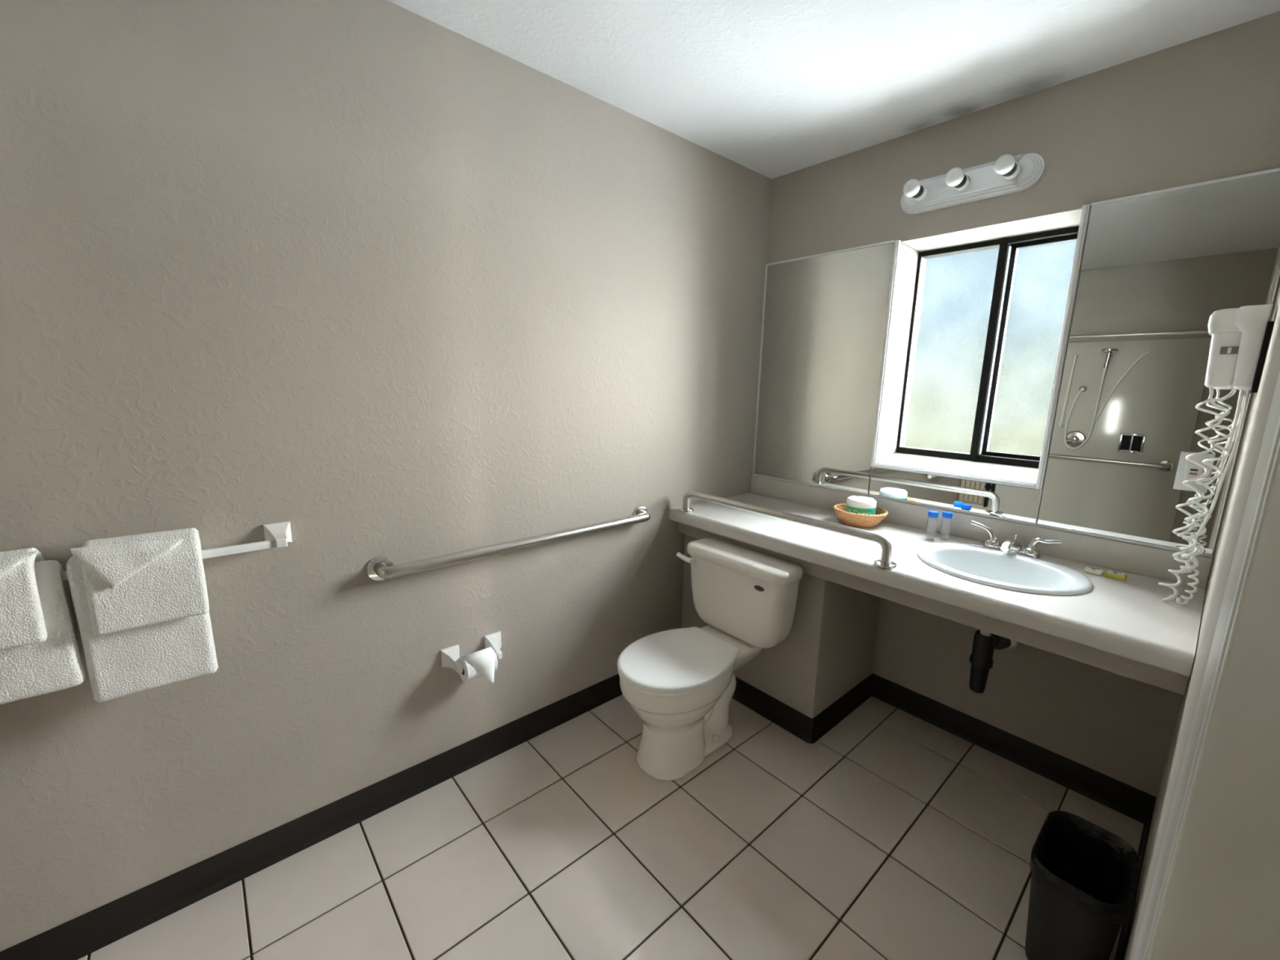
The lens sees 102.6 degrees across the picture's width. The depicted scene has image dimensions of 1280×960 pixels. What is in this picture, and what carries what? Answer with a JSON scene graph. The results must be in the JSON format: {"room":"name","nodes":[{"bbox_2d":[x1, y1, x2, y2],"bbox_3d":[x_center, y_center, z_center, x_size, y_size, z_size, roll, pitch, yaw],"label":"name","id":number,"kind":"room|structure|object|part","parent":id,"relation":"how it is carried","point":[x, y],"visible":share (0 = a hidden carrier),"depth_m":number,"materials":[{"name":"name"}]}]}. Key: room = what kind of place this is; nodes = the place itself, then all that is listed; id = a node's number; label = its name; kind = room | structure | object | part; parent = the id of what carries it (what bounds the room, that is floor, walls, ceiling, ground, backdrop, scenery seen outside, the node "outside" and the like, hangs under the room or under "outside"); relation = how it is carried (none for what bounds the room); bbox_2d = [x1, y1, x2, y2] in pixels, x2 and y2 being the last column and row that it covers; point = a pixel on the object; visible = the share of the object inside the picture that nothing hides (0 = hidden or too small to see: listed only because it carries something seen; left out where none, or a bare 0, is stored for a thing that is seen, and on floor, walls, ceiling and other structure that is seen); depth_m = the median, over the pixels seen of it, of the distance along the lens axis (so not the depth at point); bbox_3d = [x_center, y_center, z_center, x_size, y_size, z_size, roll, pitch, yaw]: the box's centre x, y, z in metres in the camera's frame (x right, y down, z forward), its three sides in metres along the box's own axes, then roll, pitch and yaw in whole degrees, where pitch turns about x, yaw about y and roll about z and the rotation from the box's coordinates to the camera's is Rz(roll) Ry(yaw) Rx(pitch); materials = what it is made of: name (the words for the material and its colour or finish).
{"room":"hotel bathroom","nodes":[
{"label":"hotel bathroom","id":0,"kind":"room"},
{"bbox_2d":[0,0,771,951],"bbox_3d":[-0.675,-0.097,1.738,3.850,2.500,0.120,-8,14,-40],"label":"wall","id":1,"kind":"structure","parent":0,"point":[373,278],"depth_m":1.45,"materials":[{"name":"grey paint"}]},
{"bbox_2d":[60,520,292,581],"bbox_3d":[-1.223,0.188,1.180,0.710,0.060,0.072,-8,14,-40],"label":"towel bar","id":2,"kind":"object","parent":1,"relation":"attached to","point":[277,535],"visible":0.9,"depth_m":1.35,"materials":[{"name":"white ceramic"}]},
{"bbox_2d":[0,547,47,650],"bbox_3d":[-1.339,0.246,1.033,0.194,0.193,0.137,-8,14,-40],"label":"hand towel","id":3,"kind":"object","parent":2,"relation":"hanging from","point":[22,622],"visible":0.88,"depth_m":1.04,"materials":[{"name":"white fabric"}]},
{"bbox_2d":[0,560,85,704],"bbox_3d":[-1.337,0.322,1.059,0.236,0.289,0.074,-8,14,-40],"label":"bath towel","id":4,"kind":"object","parent":2,"relation":"hanging from","point":[55,664],"visible":0.74,"depth_m":1.09,"materials":[{"name":"white fabric"}]},
{"bbox_2d":[70,528,208,635],"bbox_3d":[-1.152,0.226,1.194,0.210,0.204,0.139,-8,14,-40],"label":"hand towel","id":5,"kind":"object","parent":2,"relation":"hanging from","point":[131,581],"visible":1,"depth_m":1.15,"materials":[{"name":"white fabric"}]},
{"bbox_2d":[66,555,217,702],"bbox_3d":[-1.163,0.323,1.213,0.222,0.349,0.074,-8,14,-40],"label":"bath towel","id":6,"kind":"object","parent":2,"relation":"hanging from","point":[121,664],"visible":0.52,"depth_m":1.19,"materials":[{"name":"white fabric"}]},
{"bbox_3d":[-1.208,0.202,1.164,0.640,0.020,0.012,-8,14,-40],"label":"rail","id":7,"kind":"part","parent":2,"relation":"part of","materials":[{"name":"white plastic"}]},
{"bbox_2d":[0,673,622,959],"bbox_3d":[-0.911,1.066,1.681,2.967,0.107,0.013,-8,14,-40],"label":"baseboard","id":8,"kind":"structure","parent":1,"relation":"attached to","point":[75,939],"depth_m":1.54,"materials":[{"name":"plastic"}]},
{"bbox_2d":[440,631,502,673],"bbox_3d":[-0.585,0.619,1.833,0.222,0.068,0.078,-8,14,-40],"label":"paper holder","id":9,"kind":"object","parent":1,"relation":"attached to","point":[450,656],"visible":0.88,"depth_m":1.80,"materials":[{"name":"white ceramic"}]},
{"bbox_3d":[-0.645,0.628,1.781,0.062,0.068,0.078,-8,14,-40],"label":"post","id":10,"kind":"part","parent":9,"relation":"part of","materials":[{"name":"white ceramic"}]},
{"bbox_2d":[458,646,497,683],"bbox_3d":[-0.569,0.659,1.811,0.114,0.102,0.103,-8,14,-40],"label":"toilet roll","id":11,"kind":"object","parent":9,"relation":"on","point":[484,662],"visible":0.88,"depth_m":1.79,"materials":[{"name":"white paper"}]},
{"bbox_3d":[-0.524,0.611,1.885,0.062,0.068,0.078,-8,14,-40],"label":"post","id":12,"kind":"part","parent":9,"relation":"part of","materials":[{"name":"white ceramic"}]},
{"bbox_2d":[365,505,650,581],"bbox_3d":[-0.383,0.221,1.931,1.162,0.090,0.074,-8,14,-40],"label":"grab bar","id":13,"kind":"object","parent":1,"relation":"attached to","point":[380,568],"visible":1,"depth_m":1.77,"materials":[{"name":"silver metal"}]},
{"bbox_2d":[78,694,1143,959],"bbox_3d":[-0.147,1.253,1.229,3.500,0.060,1.742,-8,14,-40],"label":"floor","id":14,"kind":"structure","parent":0,"point":[892,834],"depth_m":1.56,"materials":[{"name":"beige tile"}]},
{"bbox_2d":[617,537,803,781],"bbox_3d":[0.224,0.696,2.011,0.697,0.758,0.518,-8,14,-40],"label":"toilet","id":15,"kind":"object","parent":14,"relation":"on","point":[681,682],"visible":1,"depth_m":1.95,"materials":[{"name":"white ceramic"}]},
{"bbox_3d":[0.137,0.689,1.944,0.476,0.017,0.370,-8,14,-40],"label":"seat","id":16,"kind":"part","parent":15,"relation":"part of","materials":[{"name":"white plastic"}]},
{"bbox_3d":[0.138,0.670,1.940,0.481,0.019,0.374,-8,14,-40],"label":"lid","id":17,"kind":"part","parent":15,"relation":"part of","materials":[{"name":"white plastic"}]},
{"bbox_3d":[0.199,0.337,2.205,0.091,0.038,0.029,10,14,39],"label":"flush lever","id":18,"kind":"part","parent":15,"relation":"part of","materials":[{"name":"white plastic"}]},
{"bbox_3d":[0.218,0.871,2.054,0.688,0.398,0.361,-8,14,-40],"label":"bowl","id":19,"kind":"part","parent":15,"relation":"part of","materials":[{"name":"white ceramic"}]},
{"bbox_3d":[0.414,0.321,2.096,0.182,0.046,0.508,-8,14,-40],"label":"tank lid","id":20,"kind":"part","parent":15,"relation":"part of","materials":[{"name":"white ceramic"}]},
{"bbox_3d":[0.415,0.495,2.133,0.169,0.308,0.478,-8,14,-40],"label":"tank","id":21,"kind":"part","parent":15,"relation":"part of","materials":[{"name":"white ceramic"}]},
{"bbox_2d":[1025,810,1140,959],"bbox_3d":[1.103,1.078,1.301,0.275,0.307,0.183,-8,14,-40],"label":"waste bin","id":22,"kind":"object","parent":14,"relation":"on","point":[1084,875],"visible":1,"depth_m":1.27,"materials":[{"name":"black plastic"}]},
{"bbox_2d":[681,534,880,718],"bbox_3d":[0.659,0.599,2.477,0.529,0.793,0.753,-8,14,-40],"label":"wall","id":23,"kind":"structure","parent":0,"point":[828,651],"depth_m":2.14,"materials":[{"name":"grey paint"}]},
{"bbox_2d":[732,673,1155,959],"bbox_3d":[0.685,1.050,1.944,1.274,0.107,1.710,-8,14,-40],"label":"baseboard","id":24,"kind":"structure","parent":23,"relation":"attached to","point":[1136,804],"depth_m":2.10,"materials":[{"name":"plastic"}]},
{"bbox_2d":[386,0,1279,178],"bbox_3d":[-0.048,-1.233,0.819,3.850,0.100,1.912,-8,14,-40],"label":"ceiling","id":25,"kind":"structure","parent":0,"point":[772,88],"depth_m":1.57,"materials":[{"name":"white paint"}]},
{"bbox_2d":[766,10,1279,801],"bbox_3d":[1.323,-0.139,2.183,0.250,2.500,1.832,-8,14,-40],"label":"wall","id":26,"kind":"structure","parent":0,"point":[1206,108],"depth_m":1.79,"materials":[{"name":"grey paint"}]},
{"bbox_2d":[752,240,894,495],"bbox_3d":[0.842,-0.515,2.478,0.010,1.092,0.642,-8,14,-40],"label":"mirror","id":27,"kind":"object","parent":26,"relation":"attached to","point":[824,314],"visible":1,"depth_m":2.44,"materials":[{"name":"white mirror"}]},
{"bbox_2d":[669,475,1213,676],"bbox_3d":[0.941,0.213,1.998,0.640,0.154,1.708,-8,14,-40],"label":"countertop","id":28,"kind":"structure","parent":26,"relation":"attached to","point":[1130,619],"depth_m":1.69,"materials":[{"name":"laminate"}]},
{"bbox_2d":[678,490,897,568],"bbox_3d":[0.520,0.163,2.051,0.074,0.100,0.998,-8,14,-40],"label":"grab bar","id":29,"kind":"object","parent":28,"relation":"attached to","point":[885,562],"visible":1,"depth_m":1.91,"materials":[{"name":"silver metal"}]},
{"bbox_2d":[832,502,888,527],"bbox_3d":[0.950,0.156,2.219,0.220,0.068,0.221,-8,14,-40],"label":"basket","id":30,"kind":"object","parent":28,"relation":"on","point":[858,520],"visible":0.85,"depth_m":2.15,"materials":[{"name":"wicker"}]},
{"bbox_2d":[845,495,876,515],"bbox_3d":[0.951,0.130,2.212,0.120,0.110,0.119,-8,14,-40],"label":"soap","id":31,"kind":"object","parent":30,"relation":"in","point":[864,505],"visible":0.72,"depth_m":2.16,"materials":[{"name":"white"}]},
{"bbox_2d":[926,510,938,539],"bbox_3d":[1.149,0.177,2.019,0.037,0.110,0.037,-8,14,-40],"label":"toiletry bottle","id":32,"kind":"object","parent":28,"relation":"on","point":[932,515],"visible":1,"depth_m":2.01,"materials":[{"name":"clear plastic"}]},
{"bbox_2d":[678,522,1188,695],"bbox_3d":[0.754,0.347,1.860,0.020,0.078,1.708,-8,14,-40],"label":"trim","id":33,"kind":"structure","parent":28,"relation":"attached to","point":[1141,672],"depth_m":1.52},
{"bbox_2d":[940,511,953,540],"bbox_3d":[1.200,0.180,2.012,0.037,0.110,0.037,-8,14,-40],"label":"toiletry bottle","id":34,"kind":"object","parent":28,"relation":"on","point":[946,521],"visible":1,"depth_m":2.00,"materials":[{"name":"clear plastic"}]},
{"bbox_2d":[917,542,1093,595],"bbox_3d":[1.199,0.363,1.733,0.444,0.168,0.484,-8,14,-40],"label":"sink","id":35,"kind":"object","parent":28,"relation":"in","point":[980,564],"visible":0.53,"depth_m":1.77,"materials":[{"name":"white ceramic"}]},
{"bbox_2d":[968,630,1018,693],"bbox_3d":[1.283,0.576,1.868,0.368,0.295,0.096,-8,14,-40],"label":"drain pipe","id":36,"kind":"object","parent":35,"relation":"attached to","point":[984,643],"visible":0.87,"depth_m":1.75,"materials":[{"name":"black plastic"}]},
{"bbox_3d":[1.298,0.595,1.872,0.338,0.153,0.060,-9,15,-42],"label":"trap arm","id":37,"kind":"part","parent":36,"relation":"part of","materials":[{"name":"black plastic"}]},
{"bbox_2d":[970,520,1061,558],"bbox_3d":[1.318,0.219,1.825,0.122,0.087,0.272,-8,14,-40],"label":"faucet","id":38,"kind":"object","parent":28,"relation":"on","point":[1008,545],"visible":1,"depth_m":1.81,"materials":[{"name":"silver metal"}]},
{"bbox_3d":[1.282,0.191,1.909,0.031,0.066,0.091,-8,14,-40],"label":"lever","id":39,"kind":"part","parent":38,"relation":"part of","materials":[{"name":"silver metal"}]},
{"bbox_3d":[1.301,0.232,1.894,0.051,0.022,0.051,-8,14,-40],"label":"handle","id":40,"kind":"part","parent":38,"relation":"part of","materials":[{"name":"silver metal"}]},
{"bbox_3d":[1.314,0.237,1.825,0.114,0.048,0.060,-8,14,-40],"label":"spout","id":41,"kind":"part","parent":38,"relation":"part of","materials":[{"name":"silver metal"}]},
{"bbox_3d":[1.340,0.253,1.852,0.054,0.012,0.174,-8,14,-40],"label":"plate","id":42,"kind":"part","parent":38,"relation":"part of","materials":[{"name":"silver metal"}]},
{"bbox_3d":[1.380,0.251,1.806,0.051,0.022,0.051,-8,14,-40],"label":"handle","id":43,"kind":"part","parent":38,"relation":"part of","materials":[{"name":"silver metal"}]},
{"bbox_3d":[1.401,0.224,1.777,0.031,0.055,0.092,-8,14,-40],"label":"lever","id":44,"kind":"part","parent":38,"relation":"part of","materials":[{"name":"silver metal"}]},
{"bbox_2d":[1083,566,1103,575],"bbox_3d":[1.489,0.299,1.683,0.040,0.012,0.046,-8,14,-40],"label":"soap bar","id":45,"kind":"object","parent":28,"relation":"on","point":[1089,570],"visible":1,"depth_m":1.68,"materials":[{"name":"beige"}]},
{"bbox_2d":[1103,569,1127,581],"bbox_3d":[1.526,0.305,1.645,0.046,0.015,0.050,-8,14,-40],"label":"soap box","id":46,"kind":"object","parent":28,"relation":"on","point":[1110,574],"visible":1,"depth_m":1.64,"materials":[{"name":"yellow cardboard"}]},
{"bbox_3d":[1.528,0.298,1.645,0.034,0.001,0.038,-8,14,-40],"label":"label panel","id":47,"kind":"part","parent":46,"relation":"part of","materials":[{"name":"beige paper"}]},
{"bbox_2d":[868,466,1041,525],"bbox_3d":[1.250,0.054,2.098,0.010,0.134,0.624,-8,14,-40],"label":"mirror","id":48,"kind":"object","parent":26,"relation":"attached to","point":[1002,502],"visible":1,"depth_m":2.06,"materials":[{"name":"white mirror"}]},
{"bbox_2d":[900,152,1044,213],"bbox_3d":[1.173,-1.101,1.884,0.156,0.120,0.476,-8,14,-40],"label":"vanity light","id":49,"kind":"object","parent":26,"relation":"attached to","point":[1009,174],"visible":1,"depth_m":1.87,"materials":[{"name":"white plastic"},{"name":"chrome"}]},
{"bbox_2d":[902,178,927,200],"bbox_3d":[1.060,-1.121,1.980,0.112,0.060,0.060,-8,14,-40],"label":"bulb","id":50,"kind":"object","parent":49,"relation":"attached to","point":[913,188],"depth_m":1.96,"materials":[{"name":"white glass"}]},
{"bbox_2d":[945,167,970,191],"bbox_3d":[1.157,-1.098,1.870,0.112,0.060,0.060,-8,14,-40],"label":"bulb","id":51,"kind":"object","parent":49,"relation":"attached to","point":[957,180],"depth_m":1.86,"materials":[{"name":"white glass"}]},
{"bbox_2d":[993,153,1020,179],"bbox_3d":[1.257,-1.075,1.757,0.112,0.060,0.060,-8,14,-40],"label":"bulb","id":52,"kind":"object","parent":49,"relation":"attached to","point":[1007,166],"depth_m":1.74,"materials":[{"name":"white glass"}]},
{"bbox_2d":[870,204,1090,489],"bbox_3d":[1.336,-0.492,2.062,0.231,0.953,0.626,-8,14,-40],"label":"window","id":53,"kind":"structure","parent":26,"relation":"in","point":[1028,471],"depth_m":2.10,"materials":[{"name":"paint"}]},
{"bbox_3d":[1.059,-0.527,2.218,0.022,0.953,0.022,-8,14,-40],"label":"casing","id":54,"kind":"part","parent":53,"relation":"part of","materials":[{"name":"white metal"}]},
{"bbox_3d":[1.248,-0.023,2.081,0.022,0.022,0.584,-8,14,-40],"label":"casing","id":55,"kind":"part","parent":53,"relation":"part of","materials":[{"name":"white paint"}]},
{"bbox_2d":[904,240,1076,456],"bbox_3d":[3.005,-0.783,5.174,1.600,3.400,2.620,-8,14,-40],"label":"window glass","id":56,"kind":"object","parent":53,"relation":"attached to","point":[958,289],"depth_m":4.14,"materials":[{"name":"glass"}]},
{"bbox_3d":[1.520,-0.497,1.998,0.025,0.836,0.244,-8,14,-40],"label":"sash","id":57,"kind":"part","parent":53,"relation":"part of","materials":[{"name":"black metal"}]},
{"bbox_3d":[1.456,-0.434,1.771,0.022,0.953,0.020,-8,14,-40],"label":"casing","id":58,"kind":"part","parent":53,"relation":"part of","materials":[{"name":"white metal"}]},
{"bbox_2d":[750,475,1213,588],"bbox_3d":[1.170,0.153,2.189,0.010,0.097,1.708,-8,14,-40],"label":"backsplash","id":59,"kind":"structure","parent":26,"relation":"attached to","point":[1150,562],"depth_m":1.89,"materials":[{"name":"laminate"}]},
{"bbox_2d":[1035,167,1279,557],"bbox_3d":[1.608,-0.335,1.617,0.010,1.092,0.436,-8,14,-40],"label":"mirror","id":60,"kind":"object","parent":26,"relation":"attached to","point":[1156,267],"visible":0.99,"depth_m":1.61,"materials":[{"name":"white mirror"}]},
{"bbox_2d":[1173,451,1215,493],"bbox_3d":[1.688,-0.024,1.563,0.012,0.118,0.072,-8,14,-40],"label":"wall outlet","id":61,"kind":"object","parent":60,"relation":"attached to","point":[1186,469],"visible":0.85,"depth_m":1.56,"materials":[{"name":"white plastic"}]},
{"bbox_2d":[1182,460,1204,484],"bbox_3d":[1.687,-0.024,1.562,0.005,0.068,0.036,-8,14,-40],"label":"receptacle","id":62,"kind":"object","parent":61,"relation":"attached to","point":[1191,470],"depth_m":1.56,"materials":[{"name":"grey plastic"}]},
{"bbox_2d":[1123,285,1279,959],"bbox_3d":[0.470,0.193,0.336,3.500,2.500,0.120,-8,14,-40],"label":"door frame","id":63,"kind":"structure","parent":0,"point":[1261,402],"depth_m":0.96,"materials":[{"name":"white paint"}]},
{"bbox_2d":[1133,371,1279,959],"bbox_3d":[0.325,0.375,0.254,1.256,2.048,0.112,-8,14,-40],"label":"door","id":64,"kind":"structure","parent":63,"relation":"in","point":[1215,895],"depth_m":0.33,"materials":[{"name":"beige paint"}]},
{"bbox_2d":[1158,304,1274,604],"bbox_3d":[1.548,-0.042,1.397,0.402,0.789,0.103,-8,14,-40],"label":"hair dryer","id":65,"kind":"object","parent":63,"relation":"attached to","point":[1241,336],"visible":1,"depth_m":1.25,"materials":[{"name":"white plastic"}]},
{"bbox_3d":[1.492,0.283,1.438,0.051,0.134,0.070,7,12,30],"label":"coiled cord","id":66,"kind":"part","parent":65,"relation":"part of","materials":[{"name":"white plastic"}]},
{"bbox_3d":[1.498,0.190,1.402,0.083,0.158,0.050,-8,14,-40],"label":"coiled cord","id":67,"kind":"part","parent":65,"relation":"part of","materials":[{"name":"white plastic"}]},
{"bbox_3d":[1.519,0.284,1.416,0.032,0.137,0.059,9,13,35],"label":"coiled cord","id":68,"kind":"part","parent":65,"relation":"part of","materials":[{"name":"white plastic"}]},
{"bbox_3d":[1.463,-0.007,1.352,0.103,0.477,0.052,-8,14,-40],"label":"coiled cord","id":69,"kind":"part","parent":65,"relation":"part of","materials":[{"name":"white plastic"}]},
{"bbox_3d":[1.484,-0.003,1.340,0.089,0.466,0.055,-8,14,-40],"label":"coiled cord","id":70,"kind":"part","parent":65,"relation":"part of","materials":[{"name":"white plastic"}]},
{"bbox_3d":[1.592,-0.109,1.413,0.009,0.280,0.303,10,14,39],"label":"power cord","id":71,"kind":"part","parent":65,"relation":"part of","materials":[{"name":"white plastic"}]},
{"bbox_3d":[1.486,-0.020,1.317,0.077,0.418,0.044,-8,14,-40],"label":"power cord","id":72,"kind":"part","parent":65,"relation":"part of","materials":[{"name":"white plastic"}]},
{"bbox_2d":[1226,346,1231,353],"bbox_3d":[1.421,-0.313,1.236,0.003,0.014,0.006,-8,14,-40],"label":"switch","id":73,"kind":"object","parent":65,"relation":"attached to","point":[1228,348],"depth_m":1.24,"materials":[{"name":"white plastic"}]},
{"bbox_3d":[1.486,-0.290,1.226,0.140,0.160,0.009,-8,14,-40],"label":"mounting plate","id":74,"kind":"part","parent":65,"relation":"part of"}
]}

